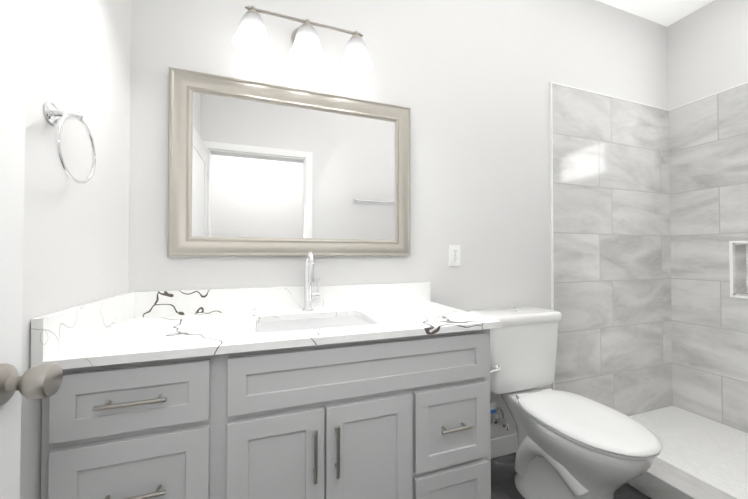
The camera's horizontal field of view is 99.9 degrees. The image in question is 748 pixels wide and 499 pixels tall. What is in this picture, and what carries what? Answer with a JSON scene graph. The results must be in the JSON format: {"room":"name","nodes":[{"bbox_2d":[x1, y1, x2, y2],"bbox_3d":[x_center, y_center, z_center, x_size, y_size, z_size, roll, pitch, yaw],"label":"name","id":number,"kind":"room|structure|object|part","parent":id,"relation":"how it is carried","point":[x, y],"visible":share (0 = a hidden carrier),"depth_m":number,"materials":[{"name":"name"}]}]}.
{"room":"bathroom","nodes":[
{"label":"bathroom","id":0,"kind":"room"},
{"bbox_2d":[20,0,130,498],"bbox_3d":[-0.766,-0.273,0.476,0.120,2.886,1.598,0,-1,-19],"label":"wall","id":1,"kind":"structure","parent":0,"point":[76,235],"depth_m":0.88,"materials":[{"name":"white paint"}]},
{"bbox_2d":[0,0,26,498],"bbox_3d":[-0.590,0.143,0.244,0.039,2.023,0.806,0,-1,-19],"label":"door","id":2,"kind":"structure","parent":1,"relation":"in","point":[13,27],"depth_m":0.60,"materials":[{"name":"white paint"}]},
{"bbox_2d":[0,363,62,405],"bbox_3d":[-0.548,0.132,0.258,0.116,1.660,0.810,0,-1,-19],"label":"door knob","id":3,"kind":"object","parent":2,"relation":"attached to","point":[41,381],"depth_m":0.57,"materials":[{"name":"grey metal"}]},
{"bbox_2d":[44,101,95,183],"bbox_3d":[-0.784,-0.271,0.807,0.062,0.198,0.175,0,-1,-19],"label":"towel ring","id":4,"kind":"object","parent":1,"relation":"attached to","point":[55,115],"visible":1,"depth_m":0.78,"materials":[{"name":"silver metal"}]},
{"bbox_2d":[30,292,133,362],"bbox_3d":[-0.863,0.211,0.976,0.022,0.100,0.533,0,-1,-19],"label":"backsplash","id":5,"kind":"structure","parent":1,"relation":"attached to","point":[51,333],"depth_m":0.86,"materials":[{"name":"white stone"}]},
{"bbox_2d":[128,0,667,438],"bbox_3d":[0.603,-0.255,1.862,3.618,2.886,0.120,0,-1,-19],"label":"wall","id":6,"kind":"structure","parent":0,"point":[467,82],"depth_m":1.72,"materials":[{"name":"white paint"}]},
{"bbox_2d":[134,283,429,314],"bbox_3d":[-0.335,0.217,1.453,1.333,0.100,0.019,0,-1,-19],"label":"backsplash","id":7,"kind":"structure","parent":6,"relation":"attached to","point":[188,302],"depth_m":1.39,"materials":[{"name":"white stone"}]},
{"bbox_2d":[167,67,410,256],"bbox_3d":[-0.324,-0.357,1.458,1.083,0.773,0.032,0,-1,-19],"label":"mirror","id":8,"kind":"object","parent":6,"relation":"attached to","point":[257,169],"visible":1,"depth_m":1.43,"materials":[{"name":"silver metal"}]},
{"bbox_3d":[-0.327,-0.357,1.466,0.923,0.613,0.006,0,-1,-19],"label":"glass","id":9,"kind":"part","parent":8,"relation":"part of","materials":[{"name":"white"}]},
{"bbox_2d":[233,6,372,75],"bbox_3d":[-0.296,-0.943,1.387,0.594,0.207,0.201,0,-1,-19],"label":"sconce","id":10,"kind":"object","parent":6,"relation":"attached to","point":[250,37],"visible":1,"depth_m":1.35,"materials":[{"name":"white glass"}]},
{"bbox_2d":[449,245,459,265],"bbox_3d":[0.446,0.030,1.735,0.070,0.116,0.009,0,-1,-19],"label":"electrical outlet","id":11,"kind":"object","parent":6,"relation":"attached to","point":[454,255],"visible":1,"depth_m":1.73,"materials":[{"name":"white plastic"}]},
{"bbox_2d":[491,433,517,458],"bbox_3d":[0.701,1.135,1.807,0.858,0.105,0.014,0,-1,-19],"label":"baseboard","id":12,"kind":"structure","parent":6,"relation":"attached to","point":[504,445],"depth_m":1.81,"materials":[{"name":"white paint"}]},
{"bbox_2d":[549,82,669,389],"bbox_3d":[1.648,0.069,2.152,1.140,2.246,0.013,0,-1,-19],"label":"trim","id":13,"kind":"structure","parent":6,"relation":"attached to","point":[551,211],"depth_m":1.97,"materials":[{"name":"white paint"}]},
{"bbox_2d":[552,83,672,415],"bbox_3d":[1.669,0.073,2.159,1.168,2.238,0.012,0,-1,-19],"label":"wall tile","id":14,"kind":"structure","parent":6,"relation":"attached to","point":[611,231],"depth_m":2.14,"materials":[{"name":"tile"}]},
{"bbox_2d":[491,452,650,498],"bbox_3d":[0.888,1.218,0.343,4.068,0.100,3.140,0,-1,-19],"label":"floor","id":15,"kind":"structure","parent":0,"point":[503,474],"depth_m":1.58,"materials":[{"name":"tile"}]},
{"bbox_2d":[30,323,501,498],"bbox_3d":[-0.255,0.732,1.183,1.312,0.893,0.568,0,-1,-19],"label":"bathroom vanity","id":16,"kind":"object","parent":15,"relation":"on","point":[307,390],"depth_m":0.92,"materials":[{"name":"grey wood"}]},
{"bbox_2d":[30,299,501,366],"bbox_3d":[-0.247,0.275,1.200,1.333,0.022,0.552,0,-1,-19],"label":"countertop","id":17,"kind":"structure","parent":16,"relation":"on","point":[143,334],"depth_m":1.04,"materials":[{"name":"white stone"}]},
{"bbox_2d":[302,251,321,310],"bbox_3d":[-0.264,0.136,1.350,0.077,0.261,0.149,0,-1,-19],"label":"faucet","id":18,"kind":"object","parent":17,"relation":"on","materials":[{"name":"silver metal"}]},
{"bbox_2d":[258,311,373,330],"bbox_3d":[-0.220,0.353,1.183,0.452,0.159,0.318,0,-1,-19],"label":"sink","id":19,"kind":"object","parent":17,"relation":"in","point":[340,318],"depth_m":1.26,"materials":[{"name":"white ceramic"}]},
{"bbox_2d":[468,306,661,498],"bbox_3d":[0.842,0.754,1.459,0.525,0.858,0.770,0,-1,-19],"label":"toilet","id":20,"kind":"object","parent":15,"relation":"on","point":[573,446],"visible":0.9,"depth_m":1.40,"materials":[{"name":"white ceramic"}]},
{"bbox_3d":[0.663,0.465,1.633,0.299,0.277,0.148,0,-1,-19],"label":"lever","id":21,"kind":"part","parent":20,"relation":"part of","materials":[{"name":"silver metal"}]},
{"bbox_3d":[0.767,0.357,1.721,0.496,0.048,0.215,0,-1,-19],"label":"tank lid","id":22,"kind":"part","parent":20,"relation":"part of","materials":[{"name":"white ceramic"}]},
{"bbox_3d":[0.767,0.556,1.720,0.476,0.350,0.195,0,-1,-19],"label":"tank","id":23,"kind":"part","parent":20,"relation":"part of","materials":[{"name":"white ceramic"}]},
{"bbox_3d":[0.895,0.721,1.349,0.384,0.038,0.528,0,-1,-19],"label":"seat","id":24,"kind":"part","parent":20,"relation":"part of","materials":[{"name":"white plastic"}]},
{"bbox_2d":[627,457,736,498],"bbox_3d":[1.476,1.121,1.302,0.170,0.120,1.454,0,-1,-19],"label":"shower curb","id":25,"kind":"object","parent":15,"relation":"on","point":[659,479],"depth_m":1.46,"materials":[{"name":"tile"}]},
{"bbox_2d":[629,405,747,498],"bbox_3d":[2.003,1.161,1.485,0.946,0.045,1.454,0,-1,-19],"label":"shower floor","id":26,"kind":"structure","parent":15,"relation":"on","point":[713,453],"depth_m":1.82,"materials":[{"name":"tile"}]},
{"bbox_2d":[597,0,712,25],"bbox_3d":[0.888,-1.768,0.383,4.068,0.100,3.140,0,-1,-19],"label":"ceiling","id":27,"kind":"structure","parent":0,"point":[666,12],"depth_m":2.20,"materials":[{"name":"white paint"}]},
{"bbox_2d":[667,0,747,109],"bbox_3d":[2.547,-0.258,1.630,0.140,2.886,1.598,0,-1,-19],"label":"wall","id":28,"kind":"structure","parent":0,"point":[707,49],"depth_m":2.16,"materials":[{"name":"white paint"}]},
{"bbox_2d":[669,83,747,432],"bbox_3d":[2.458,0.066,1.652,0.012,2.238,1.466,0,-1,-19],"label":"wall tile","id":29,"kind":"structure","parent":28,"relation":"attached to","point":[708,142],"depth_m":2.14,"materials":[{"name":"tile"}]},
{"bbox_2d":[729,241,747,298],"bbox_3d":[2.465,0.120,1.807,0.136,0.363,0.548,0,-1,-19],"label":"shower niche","id":30,"kind":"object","parent":29,"relation":"in","point":[738,256],"depth_m":2.04,"materials":[{"name":"tile"}]},
{"bbox_2d":[670,82,747,109],"bbox_3d":[2.456,-1.057,1.672,0.013,0.008,1.478,0,-1,-19],"label":"trim","id":31,"kind":"structure","parent":28,"relation":"attached to","point":[745,82],"depth_m":2.13,"materials":[{"name":"white paint"}]}
]}

